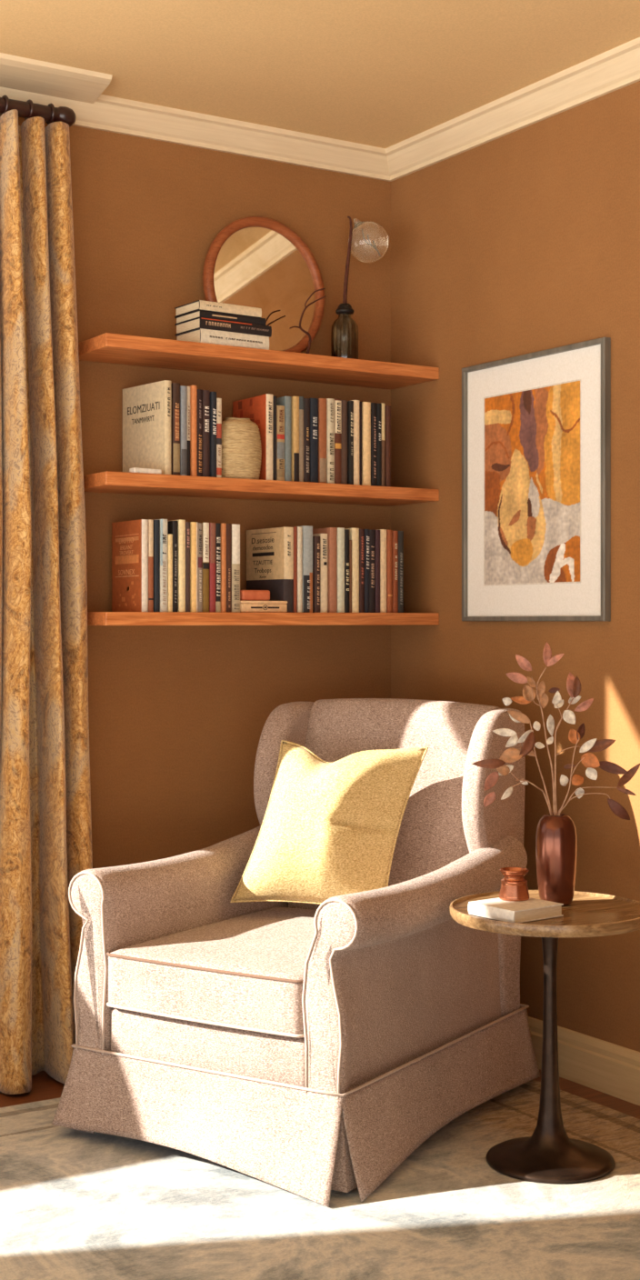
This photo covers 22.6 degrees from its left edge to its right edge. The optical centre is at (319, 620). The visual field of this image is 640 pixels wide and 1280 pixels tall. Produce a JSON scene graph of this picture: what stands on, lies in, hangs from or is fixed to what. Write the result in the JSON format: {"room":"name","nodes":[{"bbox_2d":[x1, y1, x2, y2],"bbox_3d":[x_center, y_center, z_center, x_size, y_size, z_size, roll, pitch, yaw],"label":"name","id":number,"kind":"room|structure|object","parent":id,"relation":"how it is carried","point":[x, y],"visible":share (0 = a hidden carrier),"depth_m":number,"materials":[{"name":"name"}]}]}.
{"room":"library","nodes":[
{"label":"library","id":0,"kind":"room"},
{"bbox_2d":[0,115,390,868],"bbox_3d":[-2.041,-0.110,3.523,5.300,2.620,0.060,0,0,-32],"label":"wall","id":1,"kind":"structure","parent":0,"point":[178,715],"depth_m":4.54,"materials":[{"name":"brown paint"}]},
{"bbox_2d":[0,94,76,127],"bbox_3d":[-1.283,-1.324,3.826,1.504,0.055,0.055,0,0,-32],"label":"curtain rod","id":2,"kind":"object","parent":1,"relation":"attached to","point":[27,109],"visible":0.97,"depth_m":4.16,"materials":[{"name":"brown wood"}]},
{"bbox_2d":[0,109,92,1094],"bbox_3d":[-0.820,-0.052,4.079,0.536,2.488,0.180,0,0,-32],"label":"curtain","id":3,"kind":"object","parent":2,"relation":"hanging from","point":[45,820],"visible":0.94,"depth_m":4.12,"materials":[{"name":"gold fabric"}]},
{"bbox_2d":[0,52,112,103],"bbox_3d":[-2.338,-1.408,3.140,4.188,0.024,0.172,0,0,-32],"label":"trim","id":4,"kind":"structure","parent":1,"relation":"attached to","point":[18,73],"depth_m":4.16,"materials":[{"name":"white wood"}]},
{"bbox_2d":[0,86,390,181],"bbox_3d":[-1.965,-1.383,3.497,5.200,0.075,0.066,0,0,-32],"label":"trim","id":5,"kind":"structure","parent":1,"relation":"attached to","point":[109,114],"depth_m":4.55,"materials":[{"name":"white wood"}]},
{"bbox_2d":[78,332,439,389],"bbox_3d":[-0.167,-0.726,4.522,1.064,0.035,0.248,0,0,-32],"label":"wall shelf","id":6,"kind":"object","parent":1,"relation":"attached to","point":[107,347],"visible":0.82,"depth_m":4.44,"materials":[{"name":"orange wood"}]},
{"bbox_2d":[175,328,269,349],"bbox_3d":[-0.268,-0.763,4.407,0.219,0.040,0.137,0,0,-35],"label":"book","id":7,"kind":"object","parent":6,"relation":"on","point":[200,335],"visible":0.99,"depth_m":4.35,"materials":[{"name":"paper"}]},
{"bbox_2d":[174,317,271,337],"bbox_3d":[-0.265,-0.798,4.408,0.229,0.029,0.136,0,0,-35],"label":"book","id":8,"kind":"object","parent":7,"relation":"on","point":[197,323],"visible":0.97,"depth_m":4.35,"materials":[{"name":"paper"}]},
{"bbox_2d":[174,310,266,325],"bbox_3d":[-0.273,-0.823,4.408,0.210,0.020,0.136,0,0,-35],"label":"book","id":9,"kind":"object","parent":8,"relation":"on","point":[199,313],"visible":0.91,"depth_m":4.35,"materials":[{"name":"paper"}]},
{"bbox_2d":[174,300,261,317],"bbox_3d":[-0.279,-0.846,4.400,0.198,0.025,0.136,0,0,-35],"label":"book","id":10,"kind":"object","parent":9,"relation":"on","point":[199,305],"visible":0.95,"depth_m":4.34,"materials":[{"name":"paper"}]},
{"bbox_2d":[202,216,324,352],"bbox_3d":[-0.155,-0.956,4.617,0.399,0.423,0.058,0,0,-32],"label":"round mirror","id":11,"kind":"object","parent":6,"relation":"on","point":[259,262],"visible":0.72,"depth_m":4.63,"materials":[{"name":"brown mirror"}]},
{"bbox_2d":[289,288,325,353],"bbox_3d":[-0.034,-0.847,4.552,0.129,0.206,0.018,0,0,-36],"label":"twig","id":12,"kind":"object","parent":6,"relation":"on","point":[312,294],"visible":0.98,"depth_m":4.55,"materials":[{"name":"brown plant"}]},
{"bbox_2d":[330,303,358,359],"bbox_3d":[0.072,-0.834,4.678,0.080,0.181,0.080,0,0,-32],"label":"glass bottle","id":13,"kind":"object","parent":6,"relation":"on","point":[345,329],"visible":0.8,"depth_m":4.65,"materials":[{"name":"brown glass"}]},
{"bbox_2d":[342,216,389,303],"bbox_3d":[0.141,-0.969,4.718,0.120,0.427,0.130,0,0,18],"label":"stem","id":14,"kind":"object","parent":13,"relation":"in","point":[368,242],"visible":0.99,"depth_m":4.68,"materials":[{"name":"brown plant"}]},
{"bbox_2d":[83,470,439,506],"bbox_3d":[-0.167,-0.368,4.522,1.064,0.035,0.248,0,0,-32],"label":"wall shelf","id":15,"kind":"object","parent":1,"relation":"attached to","point":[103,482],"visible":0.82,"depth_m":4.41,"materials":[{"name":"orange wood"}]},
{"bbox_2d":[129,467,161,474],"bbox_3d":[-0.459,-0.393,4.218,0.084,0.014,0.028,0,0,-38],"label":"paper tag","id":16,"kind":"object","parent":15,"relation":"on","point":[134,469],"visible":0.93,"depth_m":4.20,"materials":[{"name":"white paper"}]},
{"bbox_2d":[122,380,171,474],"bbox_3d":[-0.469,-0.512,4.341,0.021,0.252,0.214,0,0,-39],"label":"book","id":17,"kind":"object","parent":15,"relation":"on","point":[146,408],"visible":0.99,"depth_m":4.32,"materials":[{"name":"paper"}]},
{"bbox_2d":[171,382,179,475],"bbox_3d":[-0.426,-0.510,4.343,0.021,0.247,0.172,0,0,-32],"label":"book","id":18,"kind":"object","parent":15,"relation":"on","point":[175,387],"visible":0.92,"depth_m":4.27,"materials":[{"name":"paper"}]},
{"bbox_2d":[180,385,187,475],"bbox_3d":[-0.407,-0.507,4.353,0.017,0.241,0.171,0,0,-32],"label":"book","id":19,"kind":"object","parent":15,"relation":"on","point":[183,389],"visible":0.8,"depth_m":4.28,"materials":[{"name":"paper"}]},
{"bbox_2d":[187,386,189,475],"bbox_3d":[-0.397,-0.507,4.367,0.012,0.242,0.172,0,0,-32],"label":"book","id":20,"kind":"object","parent":15,"relation":"on","point":[188,387],"visible":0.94,"depth_m":4.29,"materials":[{"name":"paper"}]},
{"bbox_2d":[189,385,196,476],"bbox_3d":[-0.381,-0.509,4.368,0.014,0.245,0.170,0,0,-32],"label":"book","id":21,"kind":"object","parent":15,"relation":"on","point":[193,388],"visible":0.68,"depth_m":4.30,"materials":[{"name":"paper"}]},
{"bbox_2d":[196,389,202,476],"bbox_3d":[-0.367,-0.504,4.381,0.018,0.236,0.172,0,0,-32],"label":"book","id":22,"kind":"object","parent":15,"relation":"on","point":[199,392],"visible":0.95,"depth_m":4.31,"materials":[{"name":"paper"}]},
{"bbox_2d":[202,390,209,477],"bbox_3d":[-0.350,-0.504,4.397,0.021,0.236,0.172,0,0,-32],"label":"book","id":23,"kind":"object","parent":15,"relation":"on","point":[205,393],"visible":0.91,"depth_m":4.33,"materials":[{"name":"paper"}]},
{"bbox_2d":[210,391,216,477],"bbox_3d":[-0.330,-0.502,4.400,0.015,0.232,0.172,0,0,-32],"label":"book","id":24,"kind":"object","parent":15,"relation":"on","point":[213,395],"visible":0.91,"depth_m":4.33,"materials":[{"name":"paper"}]},
{"bbox_2d":[216,398,221,477],"bbox_3d":[-0.317,-0.495,4.413,0.017,0.217,0.172,0,0,-32],"label":"book","id":25,"kind":"object","parent":15,"relation":"on","point":[218,400],"visible":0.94,"depth_m":4.34,"materials":[{"name":"paper"}]},
{"bbox_2d":[221,417,261,479],"bbox_3d":[-0.228,-0.472,4.421,0.136,0.171,0.136,0,0,10],"label":"woven pot","id":26,"kind":"object","parent":15,"relation":"on","point":[241,442],"visible":0.74,"depth_m":4.36,"materials":[{"name":"wicker"}]},
{"bbox_2d":[232,393,273,479],"bbox_3d":[-0.188,-0.506,4.511,0.024,0.240,0.192,0,0,-32],"label":"book","id":27,"kind":"object","parent":15,"relation":"on","point":[259,409],"visible":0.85,"depth_m":4.44,"materials":[{"name":"paper"}]},
{"bbox_2d":[273,396,276,479],"bbox_3d":[-0.168,-0.504,4.510,0.007,0.236,0.170,0,0,-32],"label":"book","id":28,"kind":"object","parent":15,"relation":"on","point":[275,397],"visible":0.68,"depth_m":4.44,"materials":[{"name":"paper"}]},
{"bbox_2d":[276,405,284,480],"bbox_3d":[-0.152,-0.492,4.520,0.026,0.211,0.172,0,0,-32],"label":"book","id":29,"kind":"object","parent":15,"relation":"on","point":[280,409],"visible":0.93,"depth_m":4.45,"materials":[{"name":"paper"}]},
{"bbox_2d":[276,396,290,480],"bbox_3d":[-0.132,-0.506,4.535,0.020,0.239,0.170,0,0,-32],"label":"book","id":30,"kind":"object","parent":15,"relation":"on","point":[285,401],"visible":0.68,"depth_m":4.46,"materials":[{"name":"paper"}]},
{"bbox_2d":[290,396,299,481],"bbox_3d":[-0.110,-0.506,4.541,0.017,0.240,0.171,0,0,-32],"label":"book","id":31,"kind":"object","parent":15,"relation":"on","point":[295,400],"visible":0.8,"depth_m":4.47,"materials":[{"name":"paper"}]},
{"bbox_2d":[299,396,303,481],"bbox_3d":[-0.096,-0.507,4.554,0.016,0.241,0.171,0,0,-32],"label":"book","id":32,"kind":"object","parent":15,"relation":"on","point":[301,398],"visible":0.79,"depth_m":4.48,"materials":[{"name":"paper"}]},
{"bbox_2d":[303,398,309,481],"bbox_3d":[-0.080,-0.505,4.567,0.019,0.238,0.172,0,0,-32],"label":"book","id":33,"kind":"object","parent":15,"relation":"on","point":[306,401],"visible":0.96,"depth_m":4.50,"materials":[{"name":"paper"}]},
{"bbox_2d":[310,398,318,482],"bbox_3d":[-0.059,-0.506,4.580,0.025,0.240,0.172,0,0,-32],"label":"book","id":34,"kind":"object","parent":15,"relation":"on","point":[314,402],"visible":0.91,"depth_m":4.51,"materials":[{"name":"paper"}]},
{"bbox_2d":[318,398,326,482],"bbox_3d":[-0.035,-0.507,4.592,0.024,0.241,0.171,0,0,-32],"label":"book","id":35,"kind":"object","parent":15,"relation":"on","point":[322,402],"visible":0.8,"depth_m":4.52,"materials":[{"name":"paper"}]},
{"bbox_2d":[326,398,334,483],"bbox_3d":[-0.012,-0.507,4.601,0.023,0.242,0.172,0,0,-32],"label":"book","id":36,"kind":"object","parent":15,"relation":"on","point":[330,402],"visible":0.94,"depth_m":4.53,"materials":[{"name":"paper"}]},
{"bbox_2d":[334,399,340,483],"bbox_3d":[0.008,-0.508,4.617,0.022,0.243,0.172,0,0,-32],"label":"book","id":37,"kind":"object","parent":15,"relation":"on","point":[337,402],"visible":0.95,"depth_m":4.54,"materials":[{"name":"paper"}]},
{"bbox_2d":[340,400,347,484],"bbox_3d":[0.025,-0.507,4.635,0.022,0.242,0.170,0,0,-32],"label":"book","id":38,"kind":"object","parent":15,"relation":"on","point":[344,403],"visible":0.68,"depth_m":4.56,"materials":[{"name":"paper"}]},
{"bbox_2d":[347,400,353,484],"bbox_3d":[0.046,-0.506,4.637,0.014,0.240,0.172,0,0,-32],"label":"book","id":39,"kind":"object","parent":15,"relation":"on","point":[350,404],"visible":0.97,"depth_m":4.57,"materials":[{"name":"paper"}]},
{"bbox_2d":[350,400,359,484],"bbox_3d":[0.060,-0.508,4.650,0.020,0.244,0.170,0,0,-32],"label":"book","id":40,"kind":"object","parent":15,"relation":"on","point":[355,402],"visible":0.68,"depth_m":4.58,"materials":[{"name":"paper"}]},
{"bbox_2d":[359,401,361,485],"bbox_3d":[0.072,-0.507,4.664,0.011,0.242,0.170,0,0,-32],"label":"book","id":41,"kind":"object","parent":15,"relation":"on","point":[360,403],"visible":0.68,"depth_m":4.59,"materials":[{"name":"paper"}]},
{"bbox_2d":[361,401,370,485],"bbox_3d":[0.091,-0.507,4.671,0.025,0.241,0.170,0,0,-32],"label":"book","id":42,"kind":"object","parent":15,"relation":"on","point":[365,405],"visible":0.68,"depth_m":4.60,"materials":[{"name":"paper"}]},
{"bbox_2d":[370,402,376,485],"bbox_3d":[0.113,-0.506,4.680,0.017,0.240,0.172,0,0,-32],"label":"book","id":43,"kind":"object","parent":15,"relation":"on","point":[373,405],"visible":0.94,"depth_m":4.61,"materials":[{"name":"paper"}]},
{"bbox_2d":[376,403,381,486],"bbox_3d":[0.127,-0.506,4.691,0.016,0.240,0.172,0,0,-32],"label":"book","id":44,"kind":"object","parent":15,"relation":"on","point":[378,405],"visible":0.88,"depth_m":4.62,"materials":[{"name":"paper"}]},
{"bbox_2d":[381,403,384,486],"bbox_3d":[0.138,-0.507,4.705,0.013,0.242,0.171,0,0,-32],"label":"book","id":45,"kind":"object","parent":15,"relation":"on","point":[383,405],"visible":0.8,"depth_m":4.63,"materials":[{"name":"paper"}]},
{"bbox_2d":[384,405,390,486],"bbox_3d":[0.155,-0.504,4.709,0.017,0.236,0.170,0,0,-32],"label":"book","id":46,"kind":"object","parent":15,"relation":"on","point":[387,408],"visible":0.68,"depth_m":4.64,"materials":[{"name":"paper"}]},
{"bbox_2d":[87,611,439,625],"bbox_3d":[-0.167,-0.005,4.522,1.064,0.035,0.248,0,0,-32],"label":"wall shelf","id":47,"kind":"object","parent":1,"relation":"attached to","point":[94,618],"visible":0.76,"depth_m":4.37,"materials":[{"name":"orange wood"}]},
{"bbox_2d":[111,519,148,611],"bbox_3d":[-0.510,-0.145,4.299,0.019,0.244,0.185,0,0,-32],"label":"book","id":48,"kind":"object","parent":47,"relation":"on","point":[129,538],"visible":1,"depth_m":4.28,"materials":[{"name":"paper"}]},
{"bbox_2d":[148,519,153,611],"bbox_3d":[-0.490,-0.145,4.304,0.015,0.244,0.171,0,0,-32],"label":"book","id":49,"kind":"object","parent":47,"relation":"on","point":[150,522],"visible":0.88,"depth_m":4.23,"materials":[{"name":"paper"}]},
{"bbox_2d":[153,520,159,611],"bbox_3d":[-0.475,-0.145,4.313,0.015,0.244,0.170,0,0,-32],"label":"book","id":50,"kind":"object","parent":47,"relation":"on","point":[156,523],"visible":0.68,"depth_m":4.24,"materials":[{"name":"paper"}]},
{"bbox_2d":[154,519,167,611],"bbox_3d":[-0.458,-0.147,4.324,0.022,0.247,0.172,0,0,-32],"label":"book","id":51,"kind":"object","parent":47,"relation":"on","point":[163,522],"visible":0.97,"depth_m":4.25,"materials":[{"name":"paper"}]},
{"bbox_2d":[167,534,172,611],"bbox_3d":[-0.442,-0.127,4.334,0.013,0.207,0.170,0,0,-32],"label":"book","id":52,"kind":"object","parent":47,"relation":"on","point":[169,536],"visible":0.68,"depth_m":4.26,"materials":[{"name":"paper"}]},
{"bbox_2d":[167,520,177,611],"bbox_3d":[-0.430,-0.145,4.344,0.015,0.243,0.172,0,0,-32],"label":"book","id":53,"kind":"object","parent":47,"relation":"on","point":[172,525],"visible":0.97,"depth_m":4.27,"materials":[{"name":"paper"}]},
{"bbox_2d":[167,519,185,611],"bbox_3d":[-0.412,-0.147,4.351,0.019,0.247,0.170,0,0,-32],"label":"book","id":54,"kind":"object","parent":47,"relation":"on","point":[181,524],"visible":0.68,"depth_m":4.28,"materials":[{"name":"paper"}]},
{"bbox_2d":[185,521,189,611],"bbox_3d":[-0.398,-0.144,4.364,0.014,0.241,0.172,0,0,-32],"label":"book","id":55,"kind":"object","parent":47,"relation":"on","point":[187,524],"visible":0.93,"depth_m":4.29,"materials":[{"name":"paper"}]},
{"bbox_2d":[190,521,197,611],"bbox_3d":[-0.380,-0.144,4.368,0.017,0.241,0.170,0,0,-32],"label":"book","id":56,"kind":"object","parent":47,"relation":"on","point":[193,525],"visible":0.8,"depth_m":4.30,"materials":[{"name":"paper"}]},
{"bbox_2d":[193,523,202,612],"bbox_3d":[-0.366,-0.143,4.380,0.014,0.239,0.172,0,0,-32],"label":"book","id":57,"kind":"object","parent":47,"relation":"on","point":[199,525],"visible":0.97,"depth_m":4.31,"materials":[{"name":"paper"}]},
{"bbox_2d":[196,522,209,612],"bbox_3d":[-0.351,-0.144,4.390,0.019,0.241,0.172,0,0,-32],"label":"book","id":58,"kind":"object","parent":47,"relation":"on","point":[205,525],"visible":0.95,"depth_m":4.32,"materials":[{"name":"paper"}]},
{"bbox_2d":[205,522,215,612],"bbox_3d":[-0.333,-0.144,4.399,0.017,0.241,0.171,0,0,-32],"label":"book","id":59,"kind":"object","parent":47,"relation":"on","point":[212,525],"visible":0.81,"depth_m":4.33,"materials":[{"name":"paper"}]},
{"bbox_2d":[213,523,220,612],"bbox_3d":[-0.320,-0.144,4.414,0.016,0.241,0.172,0,0,-32],"label":"book","id":60,"kind":"object","parent":47,"relation":"on","point":[217,525],"visible":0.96,"depth_m":4.34,"materials":[{"name":"paper"}]},
{"bbox_2d":[220,523,226,612],"bbox_3d":[-0.304,-0.144,4.419,0.013,0.241,0.170,0,0,-32],"label":"book","id":61,"kind":"object","parent":47,"relation":"on","point":[223,525],"visible":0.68,"depth_m":4.35,"materials":[{"name":"paper"}]},
{"bbox_2d":[226,523,231,612],"bbox_3d":[-0.292,-0.144,4.432,0.018,0.241,0.172,0,0,-32],"label":"book","id":62,"kind":"object","parent":47,"relation":"on","point":[228,525],"visible":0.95,"depth_m":4.36,"materials":[{"name":"paper"}]},
{"bbox_2d":[231,524,239,612],"bbox_3d":[-0.273,-0.143,4.446,0.025,0.240,0.172,0,0,-32],"label":"book","id":63,"kind":"object","parent":47,"relation":"on","point":[235,528],"visible":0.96,"depth_m":4.37,"materials":[{"name":"paper"}]},
{"bbox_2d":[240,600,287,612],"bbox_3d":[-0.172,-0.040,4.447,0.144,0.032,0.082,0,0,-32],"label":"box","id":64,"kind":"object","parent":47,"relation":"on","point":[245,606],"visible":0.89,"depth_m":4.41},
{"bbox_2d":[240,590,269,600],"bbox_3d":[-0.190,-0.070,4.435,0.090,0.029,0.060,0,0,-32],"label":"box","id":65,"kind":"object","parent":64,"relation":"on","point":[245,595],"visible":0.75,"depth_m":4.41,"materials":[{"name":"cardboard"}]},
{"bbox_2d":[246,526,293,612],"bbox_3d":[-0.142,-0.142,4.543,0.034,0.238,0.202,0,0,-34],"label":"book","id":66,"kind":"object","parent":47,"relation":"on","point":[269,551],"visible":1,"depth_m":4.50,"materials":[{"name":"paper"}]},
{"bbox_2d":[290,526,297,612],"bbox_3d":[-0.113,-0.143,4.546,0.009,0.240,0.170,0,0,-32],"label":"book","id":67,"kind":"object","parent":47,"relation":"on","point":[295,527],"visible":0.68,"depth_m":4.47,"materials":[{"name":"paper"}]},
{"bbox_2d":[297,526,302,612],"bbox_3d":[-0.100,-0.143,4.551,0.015,0.240,0.170,0,0,-32],"label":"book","id":68,"kind":"object","parent":47,"relation":"on","point":[299,528],"visible":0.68,"depth_m":4.48,"materials":[{"name":"paper"}]},
{"bbox_2d":[300,525,312,612],"bbox_3d":[-0.077,-0.145,4.564,0.032,0.243,0.172,0,0,-32],"label":"book","id":69,"kind":"object","parent":47,"relation":"on","point":[307,530],"visible":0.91,"depth_m":4.49,"materials":[{"name":"paper"}]},
{"bbox_2d":[312,536,319,612],"bbox_3d":[-0.050,-0.131,4.580,0.018,0.215,0.172,0,0,-32],"label":"book","id":70,"kind":"object","parent":47,"relation":"on","point":[315,539],"visible":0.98,"depth_m":4.51,"materials":[{"name":"paper"}]},
{"bbox_2d":[312,533,327,612],"bbox_3d":[-0.032,-0.135,4.598,0.024,0.223,0.172,0,0,-32],"label":"book","id":71,"kind":"object","parent":47,"relation":"on","point":[323,536],"visible":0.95,"depth_m":4.53,"materials":[{"name":"paper"}]},
{"bbox_2d":[312,527,337,612],"bbox_3d":[-0.006,-0.144,4.608,0.023,0.241,0.170,0,0,-32],"label":"book","id":72,"kind":"object","parent":47,"relation":"on","point":[332,532],"visible":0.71,"depth_m":4.54,"materials":[{"name":"paper"}]},
{"bbox_2d":[337,527,344,612],"bbox_3d":[0.016,-0.144,4.620,0.024,0.241,0.170,0,0,-32],"label":"book","id":73,"kind":"object","parent":47,"relation":"on","point":[340,530],"visible":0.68,"depth_m":4.55,"materials":[{"name":"paper"}]},
{"bbox_2d":[344,529,349,612],"bbox_3d":[0.033,-0.142,4.631,0.014,0.237,0.172,0,0,-32],"label":"book","id":74,"kind":"object","parent":47,"relation":"on","point":[346,531],"visible":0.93,"depth_m":4.56,"materials":[{"name":"paper"}]},
{"bbox_2d":[349,540,351,612],"bbox_3d":[0.043,-0.127,4.638,0.008,0.207,0.170,0,0,-32],"label":"book","id":75,"kind":"object","parent":47,"relation":"on","point":[350,541],"visible":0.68,"depth_m":4.57,"materials":[{"name":"paper"}]},
{"bbox_2d":[344,528,359,612],"bbox_3d":[0.058,-0.144,4.648,0.023,0.242,0.170,0,0,-32],"label":"book","id":76,"kind":"object","parent":47,"relation":"on","point":[354,533],"visible":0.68,"depth_m":4.58,"materials":[{"name":"paper"}]},
{"bbox_2d":[359,529,364,612],"bbox_3d":[0.076,-0.143,4.658,0.016,0.240,0.172,0,0,-32],"label":"book","id":77,"kind":"object","parent":47,"relation":"on","point":[361,531],"visible":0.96,"depth_m":4.59,"materials":[{"name":"paper"}]},
{"bbox_2d":[364,529,369,612],"bbox_3d":[0.092,-0.143,4.666,0.015,0.240,0.172,0,0,-32],"label":"book","id":78,"kind":"object","parent":47,"relation":"on","point":[366,531],"visible":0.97,"depth_m":4.59,"materials":[{"name":"paper"}]},
{"bbox_2d":[369,529,374,612],"bbox_3d":[0.106,-0.143,4.678,0.019,0.239,0.172,0,0,-32],"label":"book","id":79,"kind":"object","parent":47,"relation":"on","point":[371,532],"visible":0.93,"depth_m":4.61,"materials":[{"name":"paper"}]},
{"bbox_2d":[374,530,379,612],"bbox_3d":[0.123,-0.143,4.689,0.017,0.239,0.170,0,0,-32],"label":"book","id":80,"kind":"object","parent":47,"relation":"on","point":[376,532],"visible":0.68,"depth_m":4.62,"materials":[{"name":"paper"}]},
{"bbox_2d":[377,529,386,612],"bbox_3d":[0.140,-0.144,4.702,0.022,0.241,0.170,0,0,-32],"label":"book","id":81,"kind":"object","parent":47,"relation":"on","point":[383,532],"visible":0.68,"depth_m":4.63,"materials":[{"name":"paper"}]},
{"bbox_2d":[386,530,392,612],"bbox_3d":[0.159,-0.143,4.710,0.016,0.240,0.171,0,0,-32],"label":"book","id":82,"kind":"object","parent":47,"relation":"on","point":[389,533],"visible":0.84,"depth_m":4.64,"materials":[{"name":"paper"}]},
{"bbox_2d":[392,530,398,612],"bbox_3d":[0.175,-0.142,4.718,0.016,0.238,0.172,0,0,-32],"label":"book","id":83,"kind":"object","parent":47,"relation":"on","point":[395,533],"visible":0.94,"depth_m":4.64,"materials":[{"name":"paper"}]},
{"bbox_2d":[398,530,403,612],"bbox_3d":[0.192,-0.142,4.730,0.020,0.238,0.172,0,0,-32],"label":"book","id":84,"kind":"object","parent":47,"relation":"on","point":[400,533],"visible":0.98,"depth_m":4.66,"materials":[{"name":"paper"}]},
{"bbox_2d":[0,0,639,148],"bbox_3d":[-0.702,-1.470,1.495,5.400,0.100,5.000,0,0,-32],"label":"ceiling","id":85,"kind":"structure","parent":0,"point":[383,74],"depth_m":3.99,"materials":[{"name":"beige paint"}]},
{"bbox_2d":[0,1069,639,1119],"bbox_3d":[-0.702,1.250,1.495,5.400,0.100,5.000,0,0,-32],"label":"floor","id":86,"kind":"structure","parent":0,"point":[44,1086],"depth_m":4.06,"materials":[{"name":"brown wood"}]},
{"bbox_2d":[0,1079,639,1279],"bbox_3d":[-0.227,1.196,2.326,3.290,0.009,3.300,0,0,-32],"label":"rug","id":87,"kind":"object","parent":86,"relation":"on","point":[75,1205],"visible":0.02,"depth_m":3.24,"materials":[{"name":"fabric"}]},
{"bbox_2d":[51,698,539,1206],"bbox_3d":[-0.027,0.699,3.882,0.842,0.983,1.040,0,0,32],"label":"armchair","id":88,"kind":"object","parent":87,"relation":"on","point":[308,1051],"visible":0.91,"depth_m":3.65,"materials":[{"name":"beige fabric"}]},
{"bbox_2d":[108,906,316,1034],"bbox_3d":[-0.080,0.812,3.820,0.536,0.148,0.712,0,0,32],"label":"seat cushion","id":89,"kind":"object","parent":88,"relation":"on","point":[223,970],"depth_m":3.58,"materials":[{"name":"beige fabric"}]},
{"bbox_2d":[230,740,428,904],"bbox_3d":[0.021,0.515,4.030,0.426,0.411,0.268,0,0,32],"label":"throw pillow","id":90,"kind":"object","parent":88,"relation":"on","point":[327,830],"visible":0.96,"depth_m":3.96,"materials":[{"name":"yellow fabric"}]},
{"bbox_2d":[449,890,639,1183],"bbox_3d":[0.506,0.909,3.528,0.442,0.562,0.442,0,0,-32],"label":"side table","id":91,"kind":"object","parent":87,"relation":"on","point":[548,1155],"visible":0.92,"depth_m":3.49,"materials":[{"name":"brown wood"}]},
{"bbox_2d":[467,897,563,922],"bbox_3d":[0.421,0.621,3.457,0.148,0.026,0.142,0,0,-37],"label":"book","id":92,"kind":"object","parent":91,"relation":"on","point":[532,909],"visible":0.96,"depth_m":3.42,"materials":[{"name":"paper"}]},
{"bbox_2d":[499,866,529,901],"bbox_3d":[0.424,0.575,3.505,0.067,0.066,0.067,0,0,-32],"label":"jar","id":93,"kind":"object","parent":92,"relation":"on","point":[514,886],"visible":1,"depth_m":3.48,"materials":[{"name":"orange metal"}]},
{"bbox_2d":[535,813,577,906],"bbox_3d":[0.529,0.534,3.591,0.091,0.201,0.091,0,0,-32],"label":"vase","id":94,"kind":"object","parent":91,"relation":"on","point":[555,838],"visible":0.92,"depth_m":3.56,"materials":[{"name":"brown ceramic"}]},
{"bbox_2d":[472,748,551,815],"bbox_3d":[0.431,0.387,3.566,0.193,0.210,0.046,0,0,-27],"label":"branch","id":95,"kind":"object","parent":94,"relation":"in","point":[510,755],"visible":0.98,"depth_m":3.54,"materials":[{"name":"brown plant"}]},
{"bbox_2d":[492,710,552,815],"bbox_3d":[0.457,0.346,3.583,0.137,0.292,0.057,0,0,-28],"label":"branch","id":96,"kind":"object","parent":94,"relation":"in","point":[528,738],"visible":0.97,"depth_m":3.58,"materials":[{"name":"beige plant"}]},
{"bbox_2d":[502,641,564,815],"bbox_3d":[0.479,0.270,3.608,0.139,0.444,0.035,0,0,2],"label":"branch","id":97,"kind":"object","parent":94,"relation":"in","point":[529,694],"visible":0.96,"depth_m":3.60,"materials":[{"name":"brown plant"}]},
{"bbox_2d":[548,672,593,815],"bbox_3d":[0.563,0.303,3.587,0.097,0.376,0.040,0,0,-5],"label":"branch","id":98,"kind":"object","parent":94,"relation":"in","point":[574,687],"visible":0.98,"depth_m":3.58,"materials":[{"name":"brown plant"}]},
{"bbox_2d":[556,722,629,815],"bbox_3d":[0.608,0.360,3.584,0.163,0.263,0.039,0,0,10],"label":"branch","id":99,"kind":"object","parent":94,"relation":"in","point":[589,760],"visible":0.99,"depth_m":3.58,"materials":[{"name":"orange plant"}]},
{"bbox_2d":[558,763,639,819],"bbox_3d":[0.623,0.404,3.581,0.182,0.174,0.036,0,0,14],"label":"branch","id":100,"kind":"object","parent":94,"relation":"in","point":[617,809],"visible":0.97,"depth_m":3.57,"materials":[{"name":"brown plant"}]},
{"bbox_2d":[390,80,639,1051],"bbox_3d":[1.539,-0.110,2.908,0.100,2.620,5.000,0,0,-32],"label":"wall","id":101,"kind":"structure","parent":0,"point":[525,240],"depth_m":4.30,"materials":[{"name":"brown paint"}]},
{"bbox_2d":[385,37,639,181],"bbox_3d":[1.496,-1.383,2.821,0.066,0.075,4.900,0,0,-32],"label":"trim","id":102,"kind":"structure","parent":101,"relation":"attached to","point":[618,67],"depth_m":4.33,"materials":[{"name":"white wood"}]},
{"bbox_2d":[461,337,610,620],"bbox_3d":[0.571,-0.360,4.326,0.023,0.722,0.595,0,0,-32],"label":"framed picture","id":103,"kind":"object","parent":101,"relation":"attached to","point":[536,425],"visible":1,"depth_m":4.30,"materials":[{"name":"paper"}]},
{"bbox_2d":[484,380,579,584],"bbox_3d":[0.569,-0.363,4.330,0.001,0.522,0.400,0,0,-32],"label":"print","id":104,"kind":"object","parent":103,"relation":"attached to","point":[532,437],"depth_m":4.32},
{"bbox_2d":[528,1016,639,1105],"bbox_3d":[1.516,1.137,2.834,0.018,0.126,4.900,0,0,-32],"label":"baseboard","id":105,"kind":"structure","parent":101,"relation":"attached to","point":[604,1066],"depth_m":4.11,"materials":[{"name":"beige paint"}]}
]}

